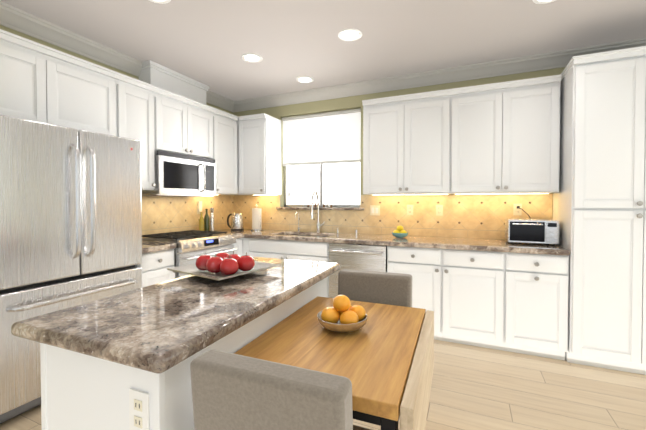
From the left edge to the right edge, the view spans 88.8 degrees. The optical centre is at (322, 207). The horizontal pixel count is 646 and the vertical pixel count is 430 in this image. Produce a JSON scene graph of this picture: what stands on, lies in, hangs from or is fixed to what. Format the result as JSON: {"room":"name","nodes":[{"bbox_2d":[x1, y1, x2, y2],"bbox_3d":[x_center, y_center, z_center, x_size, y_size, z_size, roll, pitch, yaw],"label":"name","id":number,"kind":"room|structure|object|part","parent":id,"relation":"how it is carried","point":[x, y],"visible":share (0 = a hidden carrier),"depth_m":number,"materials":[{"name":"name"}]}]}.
{"room":"kitchen","nodes":[
{"label":"kitchen","id":0,"kind":"room"},
{"bbox_2d":[0,25,232,230],"bbox_3d":[-2.743,-0.074,1.569,0.150,2.680,7.200,0,1,24],"label":"wall","id":1,"kind":"structure","parent":0,"point":[15,32],"depth_m":2.78,"materials":[{"name":"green paint"}]},
{"bbox_2d":[0,29,59,125],"bbox_3d":[-2.182,-0.827,2.162,0.382,0.565,0.562,0,1,24],"label":"upper cabinet","id":2,"kind":"object","parent":1,"relation":"attached to","point":[39,82],"depth_m":2.20,"materials":[{"name":"white wood"}]},
{"bbox_2d":[60,51,119,136],"bbox_3d":[-2.002,-0.834,2.566,0.382,0.565,0.563,0,1,24],"label":"upper cabinet","id":3,"kind":"object","parent":1,"relation":"attached to","point":[89,92],"depth_m":2.54,"materials":[{"name":"white wood"}]},
{"bbox_2d":[0,1,235,112],"bbox_3d":[-2.662,-1.349,1.430,0.094,0.125,7.050,0,1,24],"label":"crown molding","id":4,"kind":"structure","parent":1,"relation":"attached to","point":[18,20],"depth_m":2.74,"materials":[{"name":"white paint"}]},
{"bbox_2d":[120,73,163,189],"bbox_3d":[-1.799,-0.641,3.024,0.382,0.966,0.433,0,1,24],"label":"upper cabinet","id":5,"kind":"object","parent":1,"relation":"attached to","point":[141,103],"depth_m":2.98,"materials":[{"name":"white wood"}]},
{"bbox_2d":[141,195,233,237],"bbox_3d":[-1.663,0.081,3.794,0.011,0.468,1.938,0,1,24],"label":"wall tile","id":6,"kind":"structure","parent":1,"relation":"attached to","point":[163,214],"depth_m":3.81,"materials":[{"name":"beige tile"}]},
{"bbox_2d":[197,201,201,213],"bbox_3d":[-1.519,0.005,4.063,0.032,0.160,0.070,0,1,24],"label":"electrical outlet","id":7,"kind":"object","parent":6,"relation":"attached to","point":[199,207],"visible":0.85,"depth_m":4.04,"materials":[{"name":"beige plastic"}]},
{"bbox_2d":[164,89,215,160],"bbox_3d":[-1.583,-0.836,3.505,0.382,0.591,0.767,0,1,24],"label":"upper cabinet","id":8,"kind":"object","parent":1,"relation":"attached to","point":[189,124],"depth_m":3.44,"materials":[{"name":"white wood"}]},
{"bbox_2d":[139,60,209,103],"bbox_3d":[-1.619,-1.291,3.638,0.200,0.312,0.810,0,1,24],"label":"chase","id":9,"kind":"object","parent":8,"relation":"on","point":[159,76],"visible":0.62,"depth_m":3.49,"materials":[{"name":"white"}]},
{"bbox_2d":[141,150,215,196],"bbox_3d":[-1.536,-0.327,3.492,0.458,0.422,0.754,0,1,24],"label":"microwave","id":10,"kind":"object","parent":8,"relation":"attached to","point":[179,175],"visible":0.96,"depth_m":3.34,"materials":[{"name":"silver metal"}]},
{"bbox_3d":[-1.291,-0.316,3.549,0.057,0.315,0.022,0,1,24],"label":"handle","id":11,"kind":"part","parent":10,"relation":"part of","materials":[{"name":"silver metal"}]},
{"bbox_2d":[215,109,237,194],"bbox_3d":[-1.339,-0.650,4.056,0.382,0.982,0.433,0,1,24],"label":"upper cabinet","id":12,"kind":"object","parent":1,"relation":"attached to","point":[226,125],"depth_m":3.98,"materials":[{"name":"white wood"}]},
{"bbox_2d":[0,339,645,429],"bbox_3d":[0.005,1.335,0.450,6.200,0.100,7.350,0,1,24],"label":"floor","id":13,"kind":"structure","parent":0,"point":[476,388],"depth_m":2.20,"materials":[{"name":"brown wood"}]},
{"bbox_2d":[0,115,141,423],"bbox_3d":[-1.893,0.366,2.326,0.752,1.775,0.906,0,1,24],"label":"fridge","id":14,"kind":"object","parent":13,"relation":"on","point":[70,219],"visible":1,"depth_m":2.06,"materials":[{"name":"grey metal"}]},
{"bbox_3d":[-1.585,0.066,2.183,0.078,1.036,0.786,0,1,24],"label":"handle","id":15,"kind":"part","parent":14,"relation":"part of","materials":[{"name":"silver metal"}]},
{"bbox_2d":[135,241,175,286],"bbox_3d":[-1.683,0.786,2.950,0.667,0.914,0.373,0,1,24],"label":"base cabinet","id":16,"kind":"object","parent":13,"relation":"on","point":[157,260],"visible":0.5,"depth_m":2.82,"materials":[{"name":"white wood"}]},
{"bbox_2d":[40,285,326,429],"bbox_3d":[-0.451,0.833,1.550,0.580,0.867,1.251,0,1,24],"label":"kitchen island","id":17,"kind":"object","parent":13,"relation":"on","point":[75,395],"depth_m":0.98,"materials":[{"name":"white wood"}]},
{"bbox_2d":[129,388,149,429],"bbox_3d":[-0.502,0.562,0.900,0.070,0.120,0.010,0,1,24],"label":"outlet","id":18,"kind":"object","parent":17,"relation":"attached to","point":[139,398],"depth_m":0.90,"materials":[{"name":"white plastic"}]},
{"bbox_2d":[11,257,339,384],"bbox_3d":[-0.436,0.375,1.535,0.680,0.045,1.366,0,1,24],"label":"island countertop","id":19,"kind":"structure","parent":17,"relation":"on","point":[147,333],"depth_m":1.08,"materials":[{"name":"brown stone"}]},
{"bbox_2d":[167,250,278,280],"bbox_3d":[-0.512,0.291,1.724,0.400,0.112,0.400,1,1,34],"label":"tray","id":20,"kind":"object","parent":19,"relation":"on","point":[221,266],"visible":1,"depth_m":1.67,"materials":[{"name":"silver metal"}]},
{"bbox_2d":[142,230,235,277],"bbox_3d":[-1.411,0.756,3.454,0.720,0.958,0.756,0,1,24],"label":"range","id":21,"kind":"object","parent":13,"relation":"on","point":[192,246],"visible":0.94,"depth_m":3.24,"materials":[{"name":"silver metal"}]},
{"bbox_3d":[-1.115,0.704,3.321,0.072,0.757,0.682,0,1,24],"label":"panel","id":22,"kind":"part","parent":21,"relation":"part of","materials":[{"name":"silver metal"}]},
{"bbox_2d":[233,242,243,256],"bbox_3d":[-1.268,0.793,3.919,0.635,0.867,0.195,0,1,24],"label":"base cabinet","id":23,"kind":"object","parent":13,"relation":"on","point":[239,246],"depth_m":3.81,"materials":[{"name":"white wood"}]},
{"bbox_2d":[244,242,251,256],"bbox_3d":[-1.039,0.788,4.250,0.784,0.867,0.635,0,1,24],"label":"base cabinet","id":24,"kind":"object","parent":13,"relation":"on","point":[247,245],"depth_m":3.85,"materials":[{"name":"white wood"}]},
{"bbox_2d":[190,349,370,429],"bbox_3d":[-0.059,0.833,1.014,0.436,0.885,0.527,0,1,24],"label":"chair","id":25,"kind":"object","parent":13,"relation":"on","point":[231,391],"visible":1,"depth_m":0.78,"materials":[{"name":"fabric"}]},
{"bbox_2d":[252,242,328,297],"bbox_3d":[-0.282,0.794,3.912,1.010,0.867,0.635,0,1,24],"label":"base cabinet","id":26,"kind":"object","parent":13,"relation":"on","point":[277,250],"depth_m":3.59,"materials":[{"name":"white wood"}]},
{"bbox_2d":[234,296,433,429],"bbox_3d":[0.100,0.890,1.356,0.652,0.760,0.860,0,1,24],"label":"table","id":27,"kind":"object","parent":13,"relation":"on","point":[382,359],"visible":0.62,"depth_m":1.17,"materials":[{"name":"brown wood"}]},
{"bbox_2d":[317,295,366,332],"bbox_3d":[0.080,0.437,1.379,0.210,0.140,0.210,0,1,24],"label":"bowl","id":28,"kind":"object","parent":27,"relation":"on","point":[342,315],"visible":1,"depth_m":1.34,"materials":[{"name":"orange food"}]},
{"bbox_3d":[0.082,0.911,1.364,0.591,0.716,0.799,0,1,24],"label":"frame","id":29,"kind":"part","parent":27,"relation":"part of","materials":[{"name":"black metal"}]},
{"bbox_2d":[329,243,386,297],"bbox_3d":[0.438,0.801,3.536,0.596,0.865,0.645,0,1,24],"label":"dishwasher","id":30,"kind":"object","parent":13,"relation":"on","point":[360,257],"visible":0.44,"depth_m":3.29,"materials":[{"name":"grey metal"}]},
{"bbox_3d":[0.319,0.444,3.263,0.524,0.024,0.060,0,1,24],"label":"handle","id":31,"kind":"part","parent":30,"relation":"part of","materials":[{"name":"silver metal"}]},
{"bbox_2d":[338,269,412,420],"bbox_3d":[0.217,0.821,1.709,0.436,0.885,0.527,0,1,24],"label":"chair","id":32,"kind":"object","parent":13,"relation":"on","point":[387,288],"visible":0.27,"depth_m":1.85,"materials":[{"name":"fabric"}]},
{"bbox_2d":[387,250,515,352],"bbox_3d":[1.226,0.805,3.241,1.067,0.867,0.635,0,1,24],"label":"base cabinet","id":33,"kind":"object","parent":13,"relation":"on","point":[501,294],"depth_m":2.89,"materials":[{"name":"white wood"}]},
{"bbox_2d":[216,230,569,257],"bbox_3d":[0.297,0.342,3.546,3.772,0.045,0.801,0,1,24],"label":"countertop","id":34,"kind":"structure","parent":33,"relation":"on","point":[445,245],"depth_m":3.14,"materials":[{"name":"brown stone"}]},
{"bbox_2d":[199,212,203,230],"bbox_3d":[-1.472,0.185,3.996,0.060,0.250,0.060,0,1,24],"label":"oil bottle","id":35,"kind":"object","parent":34,"relation":"on","point":[201,223],"visible":0.9,"depth_m":3.97,"materials":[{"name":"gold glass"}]},
{"bbox_2d":[204,209,209,230],"bbox_3d":[-1.437,0.164,4.074,0.066,0.290,0.066,0,1,24],"label":"oil bottle","id":36,"kind":"object","parent":34,"relation":"on","point":[206,223],"visible":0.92,"depth_m":4.05,"materials":[{"name":"green glass"}]},
{"bbox_2d":[210,207,213,230],"bbox_3d":[-1.398,0.155,4.149,0.052,0.305,0.052,0,1,24],"label":"pepper mill","id":37,"kind":"object","parent":34,"relation":"on","point":[211,218],"visible":0.85,"depth_m":4.13,"materials":[{"name":"silver metal"}]},
{"bbox_2d":[227,213,243,230],"bbox_3d":[-1.144,0.190,4.310,0.227,0.230,0.170,0,1,24],"label":"kettle","id":38,"kind":"object","parent":34,"relation":"on","point":[236,221],"visible":1,"depth_m":4.24,"materials":[{"name":"grey metal"}]},
{"bbox_2d":[250,205,262,230],"bbox_3d":[-0.875,0.135,4.353,0.170,0.337,0.170,0,1,24],"label":"paper towel","id":39,"kind":"object","parent":34,"relation":"on","point":[256,219],"visible":1,"depth_m":4.30,"materials":[{"name":"white paper"}]},
{"bbox_2d":[310,190,323,233],"bbox_3d":[-0.065,0.055,3.982,0.121,0.512,0.227,0,1,24],"label":"faucet","id":40,"kind":"object","parent":34,"relation":"on","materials":[{"name":"silver metal"}]},
{"bbox_2d":[316,234,327,237],"bbox_3d":[-0.220,0.459,3.875,0.754,0.224,0.414,0,1,24],"label":"sink","id":41,"kind":"object","parent":34,"relation":"in","point":[317,235],"depth_m":3.99,"materials":[{"name":"silver metal"}]},
{"bbox_2d":[392,226,407,237],"bbox_3d":[0.812,0.256,3.472,0.170,0.124,0.170,0,1,24],"label":"lemon bowl","id":42,"kind":"object","parent":34,"relation":"on","point":[399,232],"visible":1,"depth_m":3.43,"materials":[{"name":"yellow food"}]},
{"bbox_2d":[505,218,558,245],"bbox_3d":[1.892,0.219,3.009,0.380,0.215,0.367,0,1,24],"label":"toaster oven","id":43,"kind":"object","parent":34,"relation":"on","point":[529,230],"visible":1,"depth_m":2.87,"materials":[{"name":"silver metal"}]},
{"bbox_3d":[1.829,0.202,2.854,0.330,0.136,0.033,0,1,24],"label":"handle","id":44,"kind":"part","parent":43,"relation":"part of","materials":[{"name":"silver metal"}]},
{"bbox_2d":[516,258,568,360],"bbox_3d":[1.823,0.809,2.975,0.513,0.867,0.635,0,1,24],"label":"base cabinet","id":45,"kind":"object","parent":13,"relation":"on","point":[542,284],"depth_m":2.66,"materials":[{"name":"white wood"}]},
{"bbox_2d":[553,46,645,374],"bbox_3d":[2.439,0.048,2.659,0.872,2.400,0.687,0,1,24],"label":"pantry","id":46,"kind":"object","parent":13,"relation":"on","point":[599,206],"visible":0.92,"depth_m":2.47,"materials":[{"name":"white wood"}]},
{"bbox_3d":[2.306,0.018,2.360,0.099,0.124,0.033,0,1,24],"label":"knob","id":47,"kind":"part","parent":46,"relation":"part of","materials":[{"name":"grey metal"}]},
{"bbox_2d":[0,0,645,100],"bbox_3d":[0.005,-1.445,0.404,6.200,0.100,7.350,0,1,24],"label":"ceiling","id":48,"kind":"structure","parent":0,"point":[210,43],"depth_m":2.70,"materials":[{"name":"grey paint"}]},
{"bbox_2d":[149,0,170,3],"bbox_3d":[-1.120,-1.422,2.203,0.204,0.006,0.204,0,1,24],"label":"recessed light","id":49,"kind":"object","parent":48,"relation":"in","point":[161,1],"visible":1,"depth_m":2.28,"materials":[{"name":"white plastic"}]},
{"bbox_2d":[241,53,262,62],"bbox_3d":[-0.685,-1.438,3.181,0.204,0.006,0.204,0,1,24],"label":"recessed light","id":50,"kind":"object","parent":48,"relation":"in","point":[251,57],"visible":1,"depth_m":3.17,"materials":[{"name":"white plastic"}]},
{"bbox_2d":[296,76,313,82],"bbox_3d":[-0.204,-1.447,3.744,0.204,0.006,0.204,0,1,24],"label":"recessed light","id":51,"kind":"object","parent":48,"relation":"in","point":[304,79],"visible":1,"depth_m":3.73,"materials":[{"name":"white plastic"}]},
{"bbox_2d":[338,28,361,40],"bbox_3d":[0.226,-1.431,2.742,0.204,0.006,0.204,0,1,24],"label":"recessed light","id":52,"kind":"object","parent":48,"relation":"in","point":[350,34],"visible":1,"depth_m":2.73,"materials":[{"name":"white plastic"}]},
{"bbox_2d":[532,0,555,3],"bbox_3d":[1.521,-1.422,2.209,0.204,0.006,0.204,0,1,24],"label":"recessed light","id":53,"kind":"object","parent":48,"relation":"in","point":[541,1],"visible":1,"depth_m":2.28,"materials":[{"name":"white plastic"}]},
{"bbox_2d":[233,67,564,239],"bbox_3d":[1.409,-0.107,3.578,5.800,2.680,0.150,0,1,24],"label":"wall","id":54,"kind":"structure","parent":0,"point":[324,106],"depth_m":3.92,"materials":[{"name":"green paint"}]},
{"bbox_2d":[276,207,363,209],"bbox_3d":[-0.048,0.018,4.179,1.210,0.030,0.129,0,1,24],"label":"window sill","id":55,"kind":"structure","parent":54,"relation":"attached to","point":[309,208],"depth_m":4.11,"materials":[{"name":"stone"}]},
{"bbox_2d":[307,203,331,206],"bbox_3d":[-0.043,-0.028,4.177,0.352,0.059,0.030,0,1,24],"label":"figurine","id":56,"kind":"object","parent":55,"relation":"on","point":[315,205],"visible":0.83,"depth_m":4.15,"materials":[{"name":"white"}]},
{"bbox_2d":[282,108,360,165],"bbox_3d":[-0.040,-0.870,4.184,1.090,0.645,0.050,0,1,24],"label":"window blind","id":57,"kind":"object","parent":54,"relation":"attached to","point":[325,138],"visible":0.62,"depth_m":4.16,"materials":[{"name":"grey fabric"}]},
{"bbox_2d":[284,162,360,207],"bbox_3d":[-0.013,-0.598,4.248,1.110,1.200,0.051,0,1,24],"label":"window","id":58,"kind":"structure","parent":54,"relation":"in","point":[336,184],"depth_m":4.24,"materials":[{"name":"white glass"}]},
{"bbox_2d":[234,193,552,238],"bbox_3d":[0.458,0.079,3.916,3.790,0.468,0.011,0,1,24],"label":"wall tile","id":59,"kind":"structure","parent":54,"relation":"attached to","point":[483,216],"depth_m":3.65,"materials":[{"name":"beige tile"}]},
{"bbox_2d":[370,205,379,215],"bbox_3d":[0.605,0.038,3.838,0.115,0.116,0.008,0,1,24],"label":"switch plate","id":60,"kind":"object","parent":59,"relation":"attached to","point":[374,210],"visible":1,"depth_m":3.84,"materials":[{"name":"beige plastic"}]},
{"bbox_2d":[407,205,412,214],"bbox_3d":[0.970,0.031,3.675,0.070,0.116,0.009,0,1,24],"label":"electrical outlet","id":61,"kind":"object","parent":59,"relation":"attached to","point":[409,209],"visible":1,"depth_m":3.67,"materials":[{"name":"beige plastic"}]},
{"bbox_2d":[436,205,442,215],"bbox_3d":[1.253,0.033,3.549,0.070,0.116,0.009,0,1,24],"label":"electrical outlet","id":62,"kind":"object","parent":59,"relation":"attached to","point":[439,210],"visible":1,"depth_m":3.54,"materials":[{"name":"beige plastic"}]},
{"bbox_2d":[513,204,529,217],"bbox_3d":[1.941,0.036,3.214,0.138,0.140,0.061,0,1,24],"label":"electrical outlet","id":63,"kind":"object","parent":59,"relation":"attached to","point":[517,209],"visible":1,"depth_m":3.25,"materials":[{"name":"beige plastic"}]},
{"bbox_2d":[236,74,561,195],"bbox_3d":[0.368,-0.635,3.724,3.768,0.999,0.414,0,1,24],"label":"wall cabinets","id":64,"kind":"object","parent":54,"relation":"attached to","point":[499,138],"visible":1,"depth_m":3.17,"materials":[{"name":"white wood"}]},
{"bbox_2d":[236,37,645,111],"bbox_3d":[1.414,-1.382,3.421,5.680,0.125,0.094,0,1,24],"label":"crown molding","id":65,"kind":"structure","parent":54,"relation":"attached to","point":[556,59],"depth_m":3.49,"materials":[{"name":"white paint"}]}
]}

